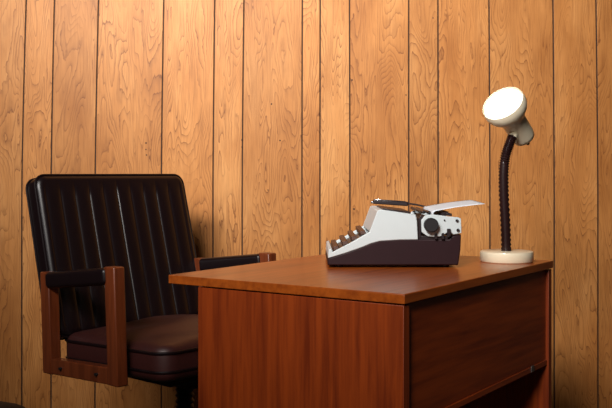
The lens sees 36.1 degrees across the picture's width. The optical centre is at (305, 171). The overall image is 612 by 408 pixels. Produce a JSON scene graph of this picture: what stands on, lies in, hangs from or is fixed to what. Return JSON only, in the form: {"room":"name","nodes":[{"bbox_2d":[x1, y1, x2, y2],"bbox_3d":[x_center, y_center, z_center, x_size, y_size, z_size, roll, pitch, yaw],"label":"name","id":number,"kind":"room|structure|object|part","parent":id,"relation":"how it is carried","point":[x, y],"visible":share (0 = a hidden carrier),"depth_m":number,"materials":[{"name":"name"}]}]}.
{"room":"office","nodes":[
{"label":"office","id":0,"kind":"room"},
{"bbox_2d":[0,0,611,407],"bbox_3d":[0.016,-0.210,3.770,3.443,2.400,0.101,0,0,0],"label":"wall","id":1,"kind":"structure","parent":0,"point":[281,123],"depth_m":3.72,"materials":[{"name":"brown wood"}]},
{"bbox_3d":[0.016,1.015,1.760,3.443,0.050,4.120,0,0,0],"label":"floor","id":2,"kind":"structure","parent":0,"visible":0},
{"bbox_2d":[0,401,24,407],"bbox_3d":[-1.004,0.847,2.900,0.344,0.286,0.255,0,0,0],"label":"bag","id":3,"kind":"object","parent":2,"relation":"on","point":[2,404],"visible":1,"depth_m":2.90,"materials":[{"name":"black"}]},
{"bbox_2d":[25,174,275,407],"bbox_3d":[-0.429,0.498,2.977,0.737,0.984,0.672,0,0,42],"label":"office chair","id":4,"kind":"object","parent":2,"relation":"on","point":[107,247],"visible":0.89,"depth_m":2.98,"materials":[{"name":"leather"}]},
{"bbox_3d":[-0.781,0.460,2.876,0.062,0.308,0.038,0,0,42],"label":"arm post","id":5,"kind":"part","parent":4,"relation":"part of","materials":[{"name":"brown wood"}]},
{"bbox_3d":[-0.666,0.313,2.772,0.306,0.082,0.052,0,0,42],"label":"armrest","id":6,"kind":"part","parent":4,"relation":"part of","materials":[{"name":"leather"}]},
{"bbox_3d":[-0.654,0.583,2.761,0.289,0.059,0.034,0,0,42],"label":"arm rail","id":7,"kind":"part","parent":4,"relation":"part of","materials":[{"name":"brown wood"}]},
{"bbox_3d":[-0.624,0.266,3.163,0.198,0.508,0.605,0,0,42],"label":"backrest","id":8,"kind":"part","parent":4,"relation":"part of","materials":[{"name":"leather"}]},
{"bbox_3d":[-0.537,0.435,2.656,0.066,0.334,0.038,0,0,42],"label":"arm post","id":9,"kind":"part","parent":4,"relation":"part of","materials":[{"name":"brown wood"}]},
{"bbox_3d":[-0.401,0.528,2.951,0.501,0.150,0.530,0,0,42],"label":"seat","id":10,"kind":"part","parent":4,"relation":"part of","materials":[{"name":"leather"}]},
{"bbox_3d":[-0.366,0.460,3.337,0.062,0.308,0.038,0,0,42],"label":"arm post","id":11,"kind":"part","parent":4,"relation":"part of","materials":[{"name":"brown wood"}]},
{"bbox_3d":[-0.251,0.313,3.233,0.306,0.082,0.052,0,0,42],"label":"armrest","id":12,"kind":"part","parent":4,"relation":"part of","materials":[{"name":"leather"}]},
{"bbox_3d":[-0.122,0.435,3.117,0.066,0.334,0.038,0,0,42],"label":"arm post","id":13,"kind":"part","parent":4,"relation":"part of","materials":[{"name":"brown wood"}]},
{"bbox_2d":[169,254,552,407],"bbox_3d":[0.182,0.620,2.470,0.648,0.740,0.886,0,0,34],"label":"desk","id":14,"kind":"object","parent":2,"relation":"on","point":[302,332],"visible":0.92,"depth_m":2.14,"materials":[{"name":"laminate"}]},
{"bbox_3d":[-0.021,0.632,2.092,0.552,0.716,0.025,0,0,34],"label":"panel","id":15,"kind":"part","parent":14,"relation":"part of","materials":[{"name":"laminate"}]},
{"bbox_2d":[325,199,460,266],"bbox_3d":[0.230,0.164,2.593,0.348,0.171,0.344,0,0,0],"label":"typewriter","id":16,"kind":"object","parent":14,"relation":"on","point":[387,235],"visible":0.99,"depth_m":2.45,"materials":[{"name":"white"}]},
{"bbox_3d":[0.175,0.161,2.729,0.234,0.126,0.014,0,0,0],"label":"panel","id":17,"kind":"part","parent":16,"relation":"part of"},
{"bbox_2d":[363,206,381,230],"bbox_3d":[0.200,0.127,2.592,0.068,0.058,0.261,0,0,0],"label":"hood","id":18,"kind":"object","parent":16,"relation":"attached to","point":[373,221],"depth_m":2.49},
{"bbox_3d":[0.175,0.161,2.456,0.234,0.126,0.014,0,0,0],"label":"panel","id":19,"kind":"part","parent":16,"relation":"part of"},
{"bbox_3d":[0.332,0.100,2.747,0.080,0.023,0.005,0,0,0],"label":"return lever","id":20,"kind":"part","parent":16,"relation":"part of","materials":[{"name":"black metal"}]},
{"bbox_3d":[0.299,0.142,2.456,0.012,0.061,0.012,0,0,0],"label":"carriage arm","id":21,"kind":"part","parent":16,"relation":"part of","materials":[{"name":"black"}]},
{"bbox_3d":[0.352,0.139,2.737,0.104,0.057,0.012,0,0,0],"label":"carriage plate","id":22,"kind":"part","parent":16,"relation":"part of","materials":[{"name":"white metal"}]},
{"bbox_3d":[0.324,0.137,2.433,0.037,0.037,0.023,0,0,0],"label":"platen knob","id":23,"kind":"part","parent":16,"relation":"part of","materials":[{"name":"black plastic"}]},
{"bbox_3d":[0.332,0.173,2.592,0.076,0.012,0.281,0,0,0],"label":"carriage rail","id":24,"kind":"part","parent":16,"relation":"part of","materials":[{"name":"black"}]},
{"bbox_3d":[0.352,0.140,2.450,0.105,0.059,0.012,0,0,0],"label":"carriage plate","id":25,"kind":"part","parent":16,"relation":"part of","materials":[{"name":"white metal"}]},
{"bbox_2d":[423,200,483,214],"bbox_3d":[0.401,0.098,2.575,0.137,0.038,0.225,0,0,0],"label":"sheet","id":26,"kind":"object","parent":16,"relation":"on","point":[447,205],"visible":0.9,"depth_m":2.55,"materials":[{"name":"white paper"}]},
{"bbox_3d":[0.433,0.402,2.300,0.018,0.255,0.830,0,0,34],"label":"modesty panel","id":27,"kind":"part","parent":14,"relation":"part of","materials":[{"name":"laminate"}]},
{"bbox_3d":[0.433,0.534,2.300,0.026,0.014,0.830,0,0,34],"label":"rail","id":28,"kind":"part","parent":14,"relation":"part of","materials":[{"name":"laminate"}]},
{"bbox_3d":[0.458,0.632,2.799,0.552,0.716,0.024,0,0,34],"label":"panel","id":29,"kind":"part","parent":14,"relation":"part of","materials":[{"name":"laminate"}]},
{"bbox_2d":[480,87,533,263],"bbox_3d":[0.567,0.006,2.626,0.161,0.487,0.160,0,0,0],"label":"desk lamp","id":30,"kind":"object","parent":14,"relation":"on","point":[506,108],"visible":1,"depth_m":2.61,"materials":[{"name":"beige metal"}]},
{"bbox_3d":[0.554,-0.173,2.609,0.114,0.118,0.116,0,0,0],"label":"bulb","id":31,"kind":"part","parent":30,"relation":"part of","materials":[{"name":"white glass"}]},
{"bbox_3d":[0.565,-0.156,2.635,0.124,0.164,0.171,0,0,25],"label":"lamp shade","id":32,"kind":"part","parent":30,"relation":"part of","materials":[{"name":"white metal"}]}
]}

